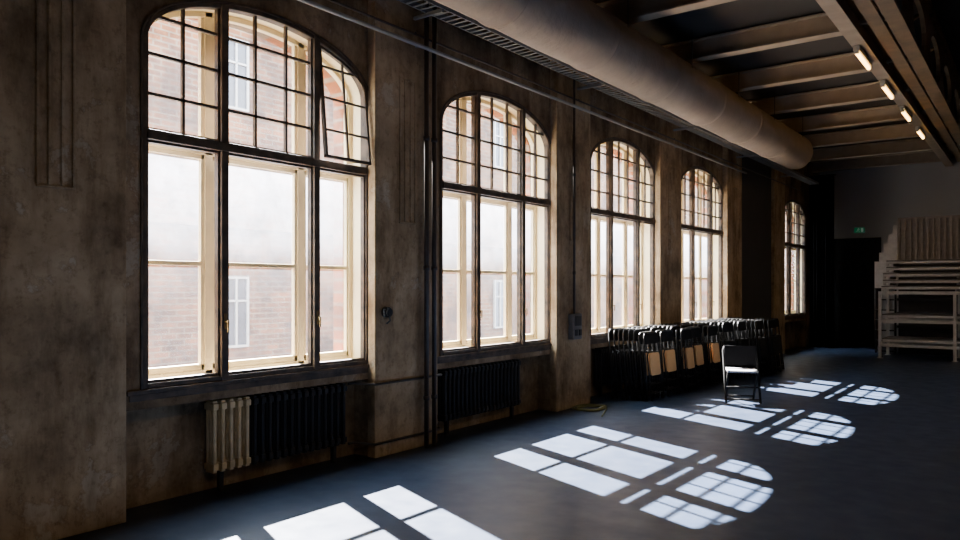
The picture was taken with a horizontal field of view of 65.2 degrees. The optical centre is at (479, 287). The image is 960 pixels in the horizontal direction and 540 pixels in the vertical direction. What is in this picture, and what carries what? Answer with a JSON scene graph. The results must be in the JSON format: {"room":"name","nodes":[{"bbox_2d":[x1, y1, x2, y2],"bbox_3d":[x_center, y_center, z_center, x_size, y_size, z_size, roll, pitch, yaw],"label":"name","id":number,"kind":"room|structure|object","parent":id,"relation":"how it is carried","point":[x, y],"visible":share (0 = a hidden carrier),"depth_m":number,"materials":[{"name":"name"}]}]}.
{"room":"event hall","nodes":[
{"label":"event hall","id":0,"kind":"room"},
{"bbox_2d":[126,0,818,508],"bbox_3d":[1.234,-1.100,10.436,0.310,6.600,28.800,0,0,37],"label":"wall","id":1,"kind":"structure","parent":0,"point":[166,437],"depth_m":6.88,"materials":[{"name":"paint"}]},
{"bbox_2d":[0,0,125,539],"bbox_3d":[-4.742,-0.700,2.081,0.111,4.600,7.660,0,0,37],"label":"pillar","id":2,"kind":"structure","parent":1,"relation":"attached to","point":[63,62],"depth_m":4.78,"materials":[{"name":"paint"}]},
{"bbox_2d":[126,364,368,401],"bbox_3d":[-1.744,0.761,6.170,0.022,0.078,2.380,0,0,37],"label":"trim","id":3,"kind":"structure","parent":1,"relation":"attached to","point":[183,390],"depth_m":5.94,"materials":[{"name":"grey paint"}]},
{"bbox_2d":[140,0,367,389],"bbox_3d":[-1.718,-0.779,6.213,0.012,3.002,2.280,0,0,37],"label":"trim","id":4,"kind":"structure","parent":1,"relation":"attached to","point":[184,1],"depth_m":5.31,"materials":[{"name":"brown paint"}]},
{"bbox_2d":[143,2,371,388],"bbox_3d":[-1.794,-0.770,6.270,0.352,2.980,2.240,0,0,37],"label":"window","id":5,"kind":"structure","parent":1,"relation":"in","point":[214,152],"depth_m":6.20,"materials":[{"name":"brown paint"}]},
{"bbox_2d":[381,307,392,323],"bbox_3d":[-0.878,0.263,7.121,0.070,0.166,0.100,0,0,37],"label":"wall socket","id":6,"kind":"object","parent":1,"relation":"attached to","point":[386,311],"visible":1,"depth_m":7.10,"materials":[{"name":"black paint"}]},
{"bbox_2d":[348,422,441,445],"bbox_3d":[-0.756,1.460,7.492,0.247,0.023,1.300,0,0,37],"label":"pipe","id":7,"kind":"object","parent":1,"relation":"attached to","point":[438,427],"visible":0.72,"depth_m":7.17,"materials":[{"name":"metal"}]},
{"bbox_2d":[348,370,441,385],"bbox_3d":[-0.756,0.900,7.492,0.247,0.023,1.300,0,0,37],"label":"pipe","id":8,"kind":"object","parent":1,"relation":"attached to","point":[438,374],"visible":0.72,"depth_m":7.16,"materials":[{"name":"metal"}]},
{"bbox_2d":[368,0,431,457],"bbox_3d":[-0.748,-0.700,7.429,0.111,4.600,0.910,0,0,37],"label":"pillar","id":9,"kind":"structure","parent":1,"relation":"attached to","point":[395,66],"depth_m":7.26,"materials":[{"name":"paint"}]},
{"bbox_2d":[437,344,550,363],"bbox_3d":[0.230,0.761,8.814,0.022,0.078,2.380,0,0,37],"label":"trim","id":10,"kind":"structure","parent":1,"relation":"attached to","point":[500,352],"depth_m":8.67,"materials":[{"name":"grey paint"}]},
{"bbox_2d":[440,90,550,355],"bbox_3d":[0.256,-0.779,8.857,0.012,3.002,2.280,0,0,37],"label":"trim","id":11,"kind":"structure","parent":1,"relation":"attached to","point":[444,105],"depth_m":7.95,"materials":[{"name":"brown paint"}]},
{"bbox_2d":[441,92,550,355],"bbox_3d":[0.169,-0.770,8.922,0.323,2.980,2.240,0,0,37],"label":"window","id":12,"kind":"structure","parent":1,"relation":"in","point":[539,202],"depth_m":9.12,"materials":[{"name":"brown paint"}]},
{"bbox_2d":[298,0,746,173],"bbox_3d":[-0.706,-2.378,7.266,0.147,0.057,20.600,0,0,37],"label":"rail","id":13,"kind":"object","parent":1,"relation":"attached to","point":[309,2],"visible":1,"depth_m":8.10,"materials":[{"name":"metal"}]},
{"bbox_2d":[328,0,800,190],"bbox_3d":[0.679,-2.530,9.228,0.029,0.044,25.400,0,0,37],"label":"conduit","id":14,"kind":"object","parent":1,"relation":"attached to","point":[333,1],"visible":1,"depth_m":8.88,"materials":[{"name":"metal"}]},
{"bbox_2d":[550,60,589,411],"bbox_3d":[1.226,-0.700,10.073,0.111,4.600,0.910,0,0,37],"label":"pillar","id":15,"kind":"structure","parent":1,"relation":"attached to","point":[569,359],"depth_m":9.93,"materials":[{"name":"paint"}]},
{"bbox_2d":[568,313,581,339],"bbox_3d":[1.271,0.510,9.971,0.105,0.340,0.220,0,0,37],"label":"switch box","id":16,"kind":"object","parent":1,"relation":"attached to","point":[574,320],"visible":1,"depth_m":9.90,"materials":[{"name":"black paint"}]},
{"bbox_2d":[573,70,575,313],"bbox_3d":[1.247,-1.330,9.927,0.043,3.340,0.043,0,0,37],"label":"pipe","id":17,"kind":"object","parent":16,"relation":"attached to","point":[574,173],"visible":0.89,"depth_m":9.91,"materials":[{"name":"metal"}]},
{"bbox_2d":[590,337,617,344],"bbox_3d":[2.205,0.761,11.458,0.022,0.078,2.380,0,0,37],"label":"trim","id":18,"kind":"structure","parent":1,"relation":"attached to","point":[605,339],"depth_m":10.81,"materials":[{"name":"brown paint"}]},
{"bbox_2d":[397,0,818,184],"bbox_3d":[0.988,-2.715,9.364,0.375,0.090,25.812,0,0,37],"label":"cable tray","id":19,"kind":"object","parent":1,"relation":"attached to","point":[438,13],"visible":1,"depth_m":9.57,"materials":[{"name":"metal"}]},
{"bbox_2d":[590,137,654,338],"bbox_3d":[2.231,-0.779,11.501,0.012,3.002,2.280,0,0,37],"label":"trim","id":20,"kind":"structure","parent":1,"relation":"attached to","point":[610,137],"depth_m":10.59,"materials":[{"name":"brown paint"}]},
{"bbox_2d":[591,139,654,338],"bbox_3d":[2.143,-0.770,11.567,0.323,2.980,2.240,0,0,37],"label":"window","id":21,"kind":"structure","parent":1,"relation":"in","point":[642,219],"depth_m":11.86,"materials":[{"name":"brown paint"}]},
{"bbox_2d":[655,110,680,342],"bbox_3d":[3.201,-0.700,12.717,0.111,4.600,0.910,0,0,37],"label":"pillar","id":22,"kind":"structure","parent":1,"relation":"attached to","point":[667,157],"depth_m":12.56,"materials":[{"name":"paint"}]},
{"bbox_2d":[681,167,722,321],"bbox_3d":[4.117,-0.770,14.211,0.323,2.980,2.240,0,0,37],"label":"window","id":23,"kind":"structure","parent":1,"relation":"in","point":[713,232],"depth_m":14.50,"materials":[{"name":"brown paint"}]},
{"bbox_2d":[681,166,722,193],"bbox_3d":[4.205,-0.779,14.145,0.012,3.002,2.280,0,0,37],"label":"trim","id":24,"kind":"structure","parent":1,"relation":"attached to","point":[693,166],"depth_m":14.23,"materials":[{"name":"brown paint"}]},
{"bbox_2d":[723,143,741,317],"bbox_3d":[5.175,-0.700,15.362,0.111,4.600,0.910,0,0,37],"label":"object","id":25,"kind":"structure","parent":1,"relation":"attached to","point":[732,179],"depth_m":15.22,"materials":[{"name":"paint"}]},
{"bbox_2d":[742,151,770,333],"bbox_3d":[6.337,-0.700,16.984,0.030,4.600,3.060,0,0,37],"label":"pillar","id":26,"kind":"structure","parent":1,"relation":"attached to","point":[756,188],"depth_m":16.74,"materials":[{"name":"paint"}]},
{"bbox_2d":[771,163,784,355],"bbox_3d":[7.150,-0.700,18.006,0.111,4.600,0.910,0,0,37],"label":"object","id":27,"kind":"structure","parent":1,"relation":"attached to","point":[777,189],"depth_m":17.88,"materials":[{"name":"paint"}]},
{"bbox_2d":[785,200,805,316],"bbox_3d":[8.066,-0.770,19.499,0.323,2.980,2.240,0,0,37],"label":"window","id":28,"kind":"structure","parent":1,"relation":"in","point":[799,247],"depth_m":19.80,"materials":[{"name":"brown paint"}]},
{"bbox_2d":[785,200,805,314],"bbox_3d":[8.154,-0.779,19.433,0.012,3.002,2.280,0,0,37],"label":"trim","id":29,"kind":"structure","parent":1,"relation":"attached to","point":[789,200],"depth_m":20.33,"materials":[{"name":"brown paint"}]},
{"bbox_2d":[785,315,805,319],"bbox_3d":[8.128,0.761,19.390,0.022,0.078,2.380,0,0,37],"label":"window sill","id":30,"kind":"structure","parent":1,"relation":"attached to","point":[798,316],"depth_m":19.46,"materials":[{"name":"brown paint"}]},
{"bbox_2d":[807,174,835,347],"bbox_3d":[9.176,-0.725,20.160,0.720,4.630,0.211,0,0,37],"label":"stage curtain","id":31,"kind":"object","parent":1,"relation":"hanging from","point":[821,195],"visible":1,"depth_m":20.11,"materials":[{"name":"black fabric"}]},
{"bbox_2d":[185,18,792,350],"bbox_3d":[1.046,-1.100,10.576,0.160,6.600,28.800,0,0,37],"label":"window reveal","id":32,"kind":"structure","parent":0,"point":[331,84],"depth_m":7.36,"materials":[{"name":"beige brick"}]},
{"bbox_2d":[58,344,959,539],"bbox_3d":[5.781,1.750,7.040,11.500,0.300,28.800,0,0,37],"label":"floor","id":33,"kind":"structure","parent":0,"point":[843,442],"depth_m":6.37,"materials":[{"name":"concrete"}]},
{"bbox_2d":[204,383,346,490],"bbox_3d":[-1.694,1.240,6.397,0.130,0.720,1.396,0,0,37],"label":"radiator","id":34,"kind":"object","parent":33,"relation":"on","point":[246,430],"visible":0.97,"depth_m":6.29,"materials":[{"name":"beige metal"}]},
{"bbox_2d":[423,1,429,447],"bbox_3d":[-0.536,-0.800,7.514,0.065,4.800,0.065,0,0,37],"label":"pipe","id":35,"kind":"object","parent":33,"relation":"on","point":[426,137],"visible":1,"depth_m":7.49,"materials":[{"name":"metal"}]},
{"bbox_2d":[431,4,436,445],"bbox_3d":[-0.464,-0.800,7.610,0.065,4.800,0.065,0,0,37],"label":"pipe","id":36,"kind":"object","parent":33,"relation":"on","point":[434,20],"visible":1,"depth_m":7.59,"materials":[{"name":"metal"}]},
{"bbox_2d":[437,359,520,434],"bbox_3d":[0.016,1.240,8.687,0.130,0.720,1.471,0,0,37],"label":"radiator","id":37,"kind":"object","parent":33,"relation":"on","point":[469,390],"visible":0.98,"depth_m":8.56,"materials":[{"name":"black metal"}]},
{"bbox_2d":[572,404,606,416],"bbox_3d":[1.407,1.576,9.747,0.453,0.050,0.823,0,0,15],"label":"cable coil","id":38,"kind":"object","parent":33,"relation":"on","point":[579,408],"visible":1,"depth_m":9.82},
{"bbox_2d":[594,343,635,396],"bbox_3d":[2.091,1.240,11.465,0.130,0.720,1.246,0,0,37],"label":"radiator","id":39,"kind":"object","parent":33,"relation":"on","point":[602,359],"visible":0.52,"depth_m":11.04,"materials":[{"name":"black metal"}]},
{"bbox_2d":[608,328,629,398],"bbox_3d":[2.042,1.096,10.999,0.141,1.010,0.484,0,0,39],"label":"folding chair","id":40,"kind":"object","parent":33,"relation":"on","point":[610,332],"visible":0.51,"depth_m":10.86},
{"bbox_2d":[613,328,634,398],"bbox_3d":[2.112,1.096,10.974,0.141,1.010,0.484,0,0,39],"label":"folding chair","id":41,"kind":"object","parent":33,"relation":"on","point":[615,333],"visible":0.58,"depth_m":10.83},
{"bbox_2d":[618,328,638,399],"bbox_3d":[2.169,1.096,10.932,0.141,1.010,0.484,0,0,39],"label":"folding chair","id":42,"kind":"object","parent":33,"relation":"on","point":[620,331],"visible":0.56,"depth_m":10.79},
{"bbox_2d":[623,328,643,399],"bbox_3d":[2.230,1.096,10.894,0.141,1.010,0.484,0,0,39],"label":"folding chair","id":43,"kind":"object","parent":33,"relation":"on","point":[625,331],"visible":0.57,"depth_m":10.75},
{"bbox_2d":[628,328,648,399],"bbox_3d":[2.301,1.096,10.871,0.141,1.010,0.484,0,0,39],"label":"folding chair","id":44,"kind":"object","parent":33,"relation":"on","point":[630,332],"visible":0.56,"depth_m":10.72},
{"bbox_2d":[631,326,649,393],"bbox_3d":[2.456,1.096,11.435,0.141,1.010,0.484,0,0,39],"label":"folding chair","id":45,"kind":"object","parent":33,"relation":"on","point":[639,326],"visible":0.14,"depth_m":11.29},
{"bbox_2d":[633,328,653,400],"bbox_3d":[2.376,1.096,10.853,0.141,1.010,0.484,0,0,39],"label":"folding chair","id":46,"kind":"object","parent":33,"relation":"on","point":[636,332],"visible":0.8,"depth_m":10.72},
{"bbox_2d":[636,326,652,394],"bbox_3d":[2.517,1.096,11.397,0.141,1.010,0.484,0,0,39],"label":"folding chair","id":47,"kind":"object","parent":33,"relation":"on","point":[645,326],"visible":0.18,"depth_m":11.25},
{"bbox_2d":[640,327,654,394],"bbox_3d":[2.578,1.096,11.360,0.141,1.010,0.484,0,0,39],"label":"folding chair","id":48,"kind":"object","parent":33,"relation":"on","point":[642,327],"visible":0.16,"depth_m":11.21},
{"bbox_2d":[638,331,658,400],"bbox_3d":[2.437,1.116,10.813,0.138,0.970,0.484,0,0,39],"label":"folding chair","id":49,"kind":"object","parent":33,"relation":"on","point":[640,336],"visible":0.61,"depth_m":10.69,"materials":[{"name":"black metal"}]},
{"bbox_2d":[643,331,663,400],"bbox_3d":[2.499,1.116,10.778,0.138,0.970,0.484,0,0,39],"label":"folding chair","id":50,"kind":"object","parent":33,"relation":"on","point":[648,337],"visible":1,"depth_m":10.74,"materials":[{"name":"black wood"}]},
{"bbox_2d":[645,327,664,395],"bbox_3d":[2.643,1.096,11.329,0.141,1.010,0.484,0,0,39],"label":"folding chair","id":51,"kind":"object","parent":33,"relation":"on","point":[647,328],"visible":0.22,"depth_m":11.21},
{"bbox_2d":[650,327,669,395],"bbox_3d":[2.723,1.096,11.318,0.141,1.010,0.484,0,0,39],"label":"folding chair","id":52,"kind":"object","parent":33,"relation":"on","point":[655,329],"visible":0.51,"depth_m":11.30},
{"bbox_2d":[655,329,674,395],"bbox_3d":[2.785,1.116,11.279,0.138,0.970,0.484,0,0,39],"label":"folding chair","id":53,"kind":"object","parent":33,"relation":"on","point":[657,331],"visible":0.4,"depth_m":11.24,"materials":[{"name":"black metal"}]},
{"bbox_2d":[660,330,678,396],"bbox_3d":[2.847,1.116,11.244,0.138,0.970,0.484,0,0,39],"label":"folding chair","id":54,"kind":"object","parent":33,"relation":"on","point":[665,335],"visible":0.98,"depth_m":11.21,"materials":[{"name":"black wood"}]},
{"bbox_2d":[662,325,677,390],"bbox_3d":[3.005,1.096,11.814,0.141,1.010,0.484,0,0,36],"label":"folding chair","id":55,"kind":"object","parent":33,"relation":"on","point":[664,327],"visible":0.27,"depth_m":11.70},
{"bbox_2d":[666,325,682,391],"bbox_3d":[3.069,1.096,11.780,0.141,1.010,0.484,0,0,36],"label":"folding chair","id":56,"kind":"object","parent":33,"relation":"on","point":[668,327],"visible":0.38,"depth_m":11.73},
{"bbox_2d":[670,325,686,389],"bbox_3d":[3.112,1.096,11.720,0.141,1.010,0.484,0,0,36],"label":"folding chair","id":57,"kind":"object","parent":33,"relation":"on","point":[673,328],"visible":0.48,"depth_m":11.68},
{"bbox_2d":[675,328,692,391],"bbox_3d":[3.189,1.116,11.702,0.138,0.970,0.484,0,0,36],"label":"folding chair","id":58,"kind":"object","parent":33,"relation":"on","point":[677,333],"visible":0.65,"depth_m":11.58,"materials":[{"name":"black metal"}]},
{"bbox_2d":[676,324,692,386],"bbox_3d":[3.353,1.096,12.279,0.141,1.010,0.484,0,0,38],"label":"folding chair","id":59,"kind":"object","parent":33,"relation":"on","point":[677,324],"visible":0.14,"depth_m":12.23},
{"bbox_2d":[681,324,695,382],"bbox_3d":[3.408,1.096,12.235,0.141,1.010,0.484,0,0,38],"label":"folding chair","id":60,"kind":"object","parent":33,"relation":"on","point":[682,325],"visible":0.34,"depth_m":12.24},
{"bbox_2d":[680,328,697,392],"bbox_3d":[3.253,1.116,11.669,0.138,0.970,0.484,0,0,36],"label":"folding chair","id":61,"kind":"object","parent":33,"relation":"on","point":[685,333],"visible":1,"depth_m":11.63,"materials":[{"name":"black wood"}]},
{"bbox_2d":[685,326,701,386],"bbox_3d":[3.466,1.116,12.191,0.138,0.970,0.484,0,0,38],"label":"folding chair","id":62,"kind":"object","parent":33,"relation":"on","point":[698,366],"visible":0.18,"depth_m":12.25,"materials":[{"name":"black metal"}]},
{"bbox_2d":[690,326,706,387],"bbox_3d":[3.543,1.116,12.176,0.138,0.970,0.484,0,0,38],"label":"folding chair","id":63,"kind":"object","parent":33,"relation":"on","point":[696,332],"visible":0.76,"depth_m":12.19,"materials":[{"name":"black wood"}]},
{"bbox_2d":[693,323,708,382],"bbox_3d":[3.752,1.096,12.696,0.141,1.010,0.484,0,0,37],"label":"folding chair","id":64,"kind":"object","parent":33,"relation":"on","point":[695,324],"visible":0.29,"depth_m":12.66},
{"bbox_2d":[698,323,713,383],"bbox_3d":[3.808,1.096,12.652,0.141,1.010,0.484,0,0,37],"label":"folding chair","id":65,"kind":"object","parent":33,"relation":"on","point":[700,325],"visible":0.41,"depth_m":12.62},
{"bbox_2d":[702,325,717,383],"bbox_3d":[3.876,1.116,12.622,0.138,0.970,0.484,0,0,37],"label":"folding chair","id":66,"kind":"object","parent":33,"relation":"on","point":[704,328],"visible":0.72,"depth_m":12.51,"materials":[{"name":"black metal"}]},
{"bbox_2d":[706,321,719,377],"bbox_3d":[4.098,1.096,13.158,0.141,1.010,0.484,0,0,40],"label":"folding chair","id":67,"kind":"object","parent":33,"relation":"on","point":[708,323],"visible":0.16,"depth_m":13.12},
{"bbox_2d":[707,325,722,384],"bbox_3d":[3.951,1.116,12.604,0.138,0.970,0.484,0,0,37],"label":"folding chair","id":68,"kind":"object","parent":33,"relation":"on","point":[711,330],"visible":1,"depth_m":12.56,"materials":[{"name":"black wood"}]},
{"bbox_2d":[710,321,723,376],"bbox_3d":[4.176,1.096,13.145,0.141,1.010,0.484,0,0,40],"label":"folding chair","id":69,"kind":"object","parent":33,"relation":"on","point":[711,323],"visible":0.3,"depth_m":13.11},
{"bbox_2d":[714,322,726,374],"bbox_3d":[4.220,1.096,13.084,0.141,1.010,0.484,0,0,40],"label":"folding chair","id":70,"kind":"object","parent":33,"relation":"on","point":[715,323],"visible":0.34,"depth_m":13.00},
{"bbox_2d":[718,322,733,380],"bbox_3d":[4.288,1.096,13.057,0.141,1.010,0.484,0,0,40],"label":"folding chair","id":71,"kind":"object","parent":33,"relation":"on","point":[719,323],"visible":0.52,"depth_m":12.94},
{"bbox_2d":[722,322,737,380],"bbox_3d":[4.346,1.096,13.016,0.141,1.010,0.484,0,0,40],"label":"folding chair","id":72,"kind":"object","parent":33,"relation":"on","point":[726,326],"visible":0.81,"depth_m":13.04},
{"bbox_2d":[729,321,742,375],"bbox_3d":[4.600,1.096,13.475,0.141,1.010,0.484,0,0,37],"label":"folding chair","id":73,"kind":"object","parent":33,"relation":"on","point":[729,321],"visible":0.22,"depth_m":13.49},
{"bbox_2d":[733,321,747,377],"bbox_3d":[4.676,1.096,13.458,0.141,1.010,0.484,0,0,37],"label":"folding chair","id":74,"kind":"object","parent":33,"relation":"on","point":[734,322],"visible":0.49,"depth_m":13.37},
{"bbox_2d":[722,345,761,403],"bbox_3d":[3.675,1.210,10.547,0.484,0.771,0.486,0,0,13],"label":"folding chair","id":75,"kind":"object","parent":33,"relation":"on","point":[731,354],"visible":1,"depth_m":10.65,"materials":[{"name":"grey paint"}]},
{"bbox_2d":[737,321,751,378],"bbox_3d":[4.735,1.096,13.418,0.141,1.010,0.484,0,0,37],"label":"folding chair","id":76,"kind":"object","parent":33,"relation":"on","point":[741,325],"visible":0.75,"depth_m":13.39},
{"bbox_2d":[742,320,755,375],"bbox_3d":[4.975,1.096,13.859,0.141,1.010,0.484,0,0,39],"label":"folding chair","id":77,"kind":"object","parent":33,"relation":"on","point":[743,320],"visible":0.2,"depth_m":13.82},
{"bbox_2d":[746,320,760,375],"bbox_3d":[5.045,1.096,13.833,0.141,1.010,0.484,0,0,39],"label":"folding chair","id":78,"kind":"object","parent":33,"relation":"on","point":[748,322],"visible":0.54,"depth_m":13.75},
{"bbox_2d":[751,320,764,375],"bbox_3d":[5.124,1.096,13.820,0.141,1.010,0.484,0,0,39],"label":"folding chair","id":79,"kind":"object","parent":33,"relation":"on","point":[752,321],"visible":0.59,"depth_m":13.77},
{"bbox_2d":[755,320,768,375],"bbox_3d":[5.182,1.096,13.780,0.141,1.010,0.484,0,0,39],"label":"folding chair","id":80,"kind":"object","parent":33,"relation":"on","point":[759,324],"visible":0.95,"depth_m":13.76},
{"bbox_2d":[760,319,772,372],"bbox_3d":[5.419,1.096,14.215,0.141,1.010,0.484,0,0,38],"label":"folding chair","id":81,"kind":"object","parent":33,"relation":"on","point":[760,319],"visible":0.27,"depth_m":14.22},
{"bbox_2d":[763,319,776,373],"bbox_3d":[5.484,1.096,14.185,0.141,1.010,0.484,0,0,38],"label":"folding chair","id":82,"kind":"object","parent":33,"relation":"on","point":[764,320],"visible":0.56,"depth_m":14.11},
{"bbox_2d":[767,319,780,373],"bbox_3d":[5.562,1.096,14.170,0.141,1.010,0.484,0,0,38],"label":"folding chair","id":83,"kind":"object","parent":33,"relation":"on","point":[771,323],"visible":1,"depth_m":14.11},
{"bbox_2d":[772,318,783,370],"bbox_3d":[5.803,1.096,14.612,0.141,1.010,0.484,0,0,38],"label":"folding chair","id":84,"kind":"object","parent":33,"relation":"on","point":[775,319],"visible":0.56,"depth_m":14.70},
{"bbox_2d":[874,215,959,355],"bbox_3d":[11.686,-0.055,18.044,3.705,3.310,1.800,0,0,37],"label":"grandstand","id":85,"kind":"object","parent":33,"relation":"on","point":[928,237],"visible":0.62,"depth_m":18.04,"materials":[{"name":"grey paint"}]},
{"bbox_2d":[877,291,959,361],"bbox_3d":[10.631,0.839,16.710,3.020,1.522,1.220,0,0,37],"label":"rack","id":86,"kind":"object","parent":33,"relation":"on","point":[954,347],"visible":0.9,"depth_m":16.95,"materials":[{"name":"grey metal"}]},
{"bbox_2d":[881,286,959,291],"bbox_3d":[10.627,0.015,16.713,2.850,0.125,1.000,0,0,37],"label":"stage platform","id":87,"kind":"object","parent":86,"relation":"on","point":[889,288],"visible":0.97,"depth_m":16.69,"materials":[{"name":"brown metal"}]},
{"bbox_2d":[883,279,959,284],"bbox_3d":[10.651,-0.130,16.695,2.850,0.125,1.000,0,0,37],"label":"stage platform","id":88,"kind":"object","parent":87,"relation":"on","point":[890,282],"visible":1,"depth_m":16.69,"materials":[{"name":"brown wood"}]},
{"bbox_2d":[883,272,959,278],"bbox_3d":[10.651,-0.275,16.695,2.850,0.125,1.000,0,0,37],"label":"stage platform","id":89,"kind":"object","parent":88,"relation":"on","point":[957,274],"visible":1,"depth_m":16.82,"materials":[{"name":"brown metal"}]},
{"bbox_2d":[886,266,959,272],"bbox_3d":[10.707,-0.419,16.653,2.850,0.125,1.000,0,0,37],"label":"stage platform","id":90,"kind":"object","parent":89,"relation":"on","point":[912,268],"visible":1,"depth_m":16.75,"materials":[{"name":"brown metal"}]},
{"bbox_2d":[886,259,959,266],"bbox_3d":[10.707,-0.565,16.653,2.850,0.125,1.000,0,0,37],"label":"stage platform","id":91,"kind":"object","parent":90,"relation":"on","point":[896,263],"visible":1,"depth_m":16.83,"materials":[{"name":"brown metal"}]},
{"bbox_2d":[882,336,959,345],"bbox_3d":[10.639,1.206,16.704,2.850,0.125,1.000,0,0,37],"label":"stage platform","id":92,"kind":"object","parent":86,"relation":"on","point":[889,339],"visible":1,"depth_m":16.90,"materials":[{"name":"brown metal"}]},
{"bbox_2d":[882,313,959,320],"bbox_3d":[10.639,0.655,16.704,2.850,0.125,1.000,0,0,37],"label":"stage platform","id":93,"kind":"object","parent":86,"relation":"on","point":[887,315],"visible":1,"depth_m":16.78,"materials":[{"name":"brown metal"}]},
{"bbox_2d":[590,0,931,161],"bbox_3d":[2.568,-3.585,9.439,3.020,0.070,28.200,0,0,37],"label":"ceiling","id":94,"kind":"structure","parent":0,"point":[735,15],"depth_m":11.02,"materials":[{"name":"wood"}]},
{"bbox_2d":[434,0,812,168],"bbox_3d":[0.269,-3.016,7.262,0.735,1.068,21.760,0,0,37],"label":"air duct","id":95,"kind":"object","parent":94,"relation":"hanging from","point":[584,35],"visible":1,"depth_m":9.00,"materials":[{"name":"grey metal"}]},
{"bbox_2d":[819,123,959,337],"bbox_3d":[14.307,-1.400,18.458,11.500,6.000,0.300,0,0,37],"label":"wall","id":96,"kind":"structure","parent":0,"point":[874,199],"depth_m":20.57,"materials":[{"name":"paint"}]},
{"bbox_2d":[835,263,877,345],"bbox_3d":[10.530,0.450,21.005,1.100,2.300,0.099,0,0,37],"label":"door","id":97,"kind":"structure","parent":96,"relation":"in","point":[854,282],"depth_m":21.03,"materials":[{"name":"black paint"}]},
{"bbox_2d":[834,237,880,343],"bbox_3d":[10.426,0.100,21.157,1.590,3.000,0.020,0,0,37],"label":"trim","id":98,"kind":"structure","parent":96,"relation":"attached to","point":[847,250],"depth_m":21.06,"materials":[{"name":"black paint"}]},
{"bbox_2d":[854,227,864,232],"bbox_3d":[10.621,-1.620,20.993,0.260,0.140,0.049,0,0,37],"label":"exit sign","id":99,"kind":"object","parent":96,"relation":"attached to","point":[856,230],"visible":1,"depth_m":20.98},
{"bbox_2d":[816,0,952,166],"bbox_3d":[3.914,-3.360,8.434,0.180,0.320,28.200,0,0,37],"label":"girder","id":100,"kind":"object","parent":96,"relation":"attached to","point":[846,16],"visible":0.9,"depth_m":11.06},
{"bbox_2d":[597,0,734,24],"bbox_3d":[2.178,-3.380,8.858,3.090,0.280,0.190,0,0,37],"label":"ceiling beam","id":101,"kind":"structure","parent":100,"relation":"attached to","point":[639,10],"depth_m":8.95,"materials":[{"name":"beige metal"}]},
{"bbox_2d":[662,12,842,63],"bbox_3d":[3.374,-3.380,10.460,3.090,0.280,0.190,0,0,37],"label":"ceiling beam","id":102,"kind":"structure","parent":100,"relation":"attached to","point":[819,26],"depth_m":10.15,"materials":[{"name":"beige metal"}]},
{"bbox_2d":[711,52,870,92],"bbox_3d":[4.571,-3.380,12.063,3.090,0.280,0.190,0,0,37],"label":"ceiling beam","id":103,"kind":"structure","parent":100,"relation":"attached to","point":[848,63],"depth_m":11.77,"materials":[{"name":"beige metal"}]},
{"bbox_2d":[748,81,889,114],"bbox_3d":[5.767,-3.380,13.665,3.090,0.280,0.190,0,0,37],"label":"ceiling beam","id":104,"kind":"structure","parent":100,"relation":"attached to","point":[867,92],"depth_m":13.37,"materials":[{"name":"brown wood"}]},
{"bbox_2d":[778,104,906,132],"bbox_3d":[6.964,-3.380,15.268,3.090,0.280,0.190,0,0,37],"label":"ceiling beam","id":105,"kind":"structure","parent":100,"relation":"attached to","point":[890,113],"depth_m":14.98,"materials":[{"name":"brown wood"}]},
{"bbox_2d":[802,123,919,147],"bbox_3d":[8.161,-3.380,16.870,3.090,0.280,0.190,0,0,37],"label":"ceiling beam","id":106,"kind":"structure","parent":100,"relation":"attached to","point":[907,130],"depth_m":16.60,"materials":[{"name":"brown wood"}]},
{"bbox_2d":[853,45,871,69],"bbox_3d":[5.237,-3.141,10.255,0.080,0.118,0.920,0,0,37],"label":"lamp","id":107,"kind":"object","parent":100,"relation":"attached to","point":[859,52],"visible":1,"depth_m":10.13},
{"bbox_2d":[809,138,931,161],"bbox_3d":[9.357,-3.380,18.473,3.090,0.280,0.190,0,0,37],"label":"ceiling beam","id":108,"kind":"structure","parent":100,"relation":"attached to","point":[909,145],"depth_m":18.31,"materials":[{"name":"beige metal"}]},
{"bbox_2d":[812,150,940,172],"bbox_3d":[10.554,-3.380,20.075,3.090,0.280,0.190,0,0,37],"label":"ceiling beam","id":109,"kind":"structure","parent":100,"relation":"attached to","point":[923,156],"depth_m":20.02,"materials":[{"name":"wood"}]},
{"bbox_2d":[880,80,894,98],"bbox_3d":[6.463,-3.141,11.898,0.080,0.118,0.920,0,0,37],"label":"lamp","id":110,"kind":"object","parent":100,"relation":"attached to","point":[884,85],"visible":1,"depth_m":11.77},
{"bbox_2d":[900,106,911,120],"bbox_3d":[7.690,-3.141,13.540,0.080,0.118,0.920,0,0,37],"label":"lamp","id":111,"kind":"object","parent":100,"relation":"attached to","point":[903,109],"visible":1,"depth_m":13.41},
{"bbox_2d":[915,126,924,138],"bbox_3d":[8.916,-3.141,15.183,0.080,0.118,0.920,0,0,37],"label":"lamp","id":112,"kind":"object","parent":100,"relation":"attached to","point":[918,129],"visible":1,"depth_m":15.00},
{"bbox_2d":[873,0,959,119],"bbox_3d":[5.685,-4.450,7.112,11.740,0.100,28.800,0,0,37],"label":"ceiling","id":113,"kind":"structure","parent":0,"point":[947,11],"depth_m":12.72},
{"bbox_2d":[853,0,959,161],"bbox_3d":[4.191,-3.815,8.228,0.490,1.130,28.200,0,0,37],"label":"truss","id":114,"kind":"object","parent":113,"relation":"hanging from","point":[900,23],"visible":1,"depth_m":11.52,"materials":[{"name":"brown metal"}]},
{"label":"outside","id":115,"kind":"structure","parent":0,"visible":0},
{"bbox_3d":[-5.378,2.300,35.217,39.500,0.100,110.000,0,0,37],"label":"ground","id":116,"kind":"structure","parent":115,"visible":0},
{"bbox_2d":[149,18,785,367],"bbox_3d":[-0.685,-5.750,29.217,8.200,16.000,70.000,0,0,37],"label":"brick building","id":117,"kind":"structure","parent":116,"relation":"on","point":[260,200],"depth_m":16.90,"materials":[{"name":"red brick"}]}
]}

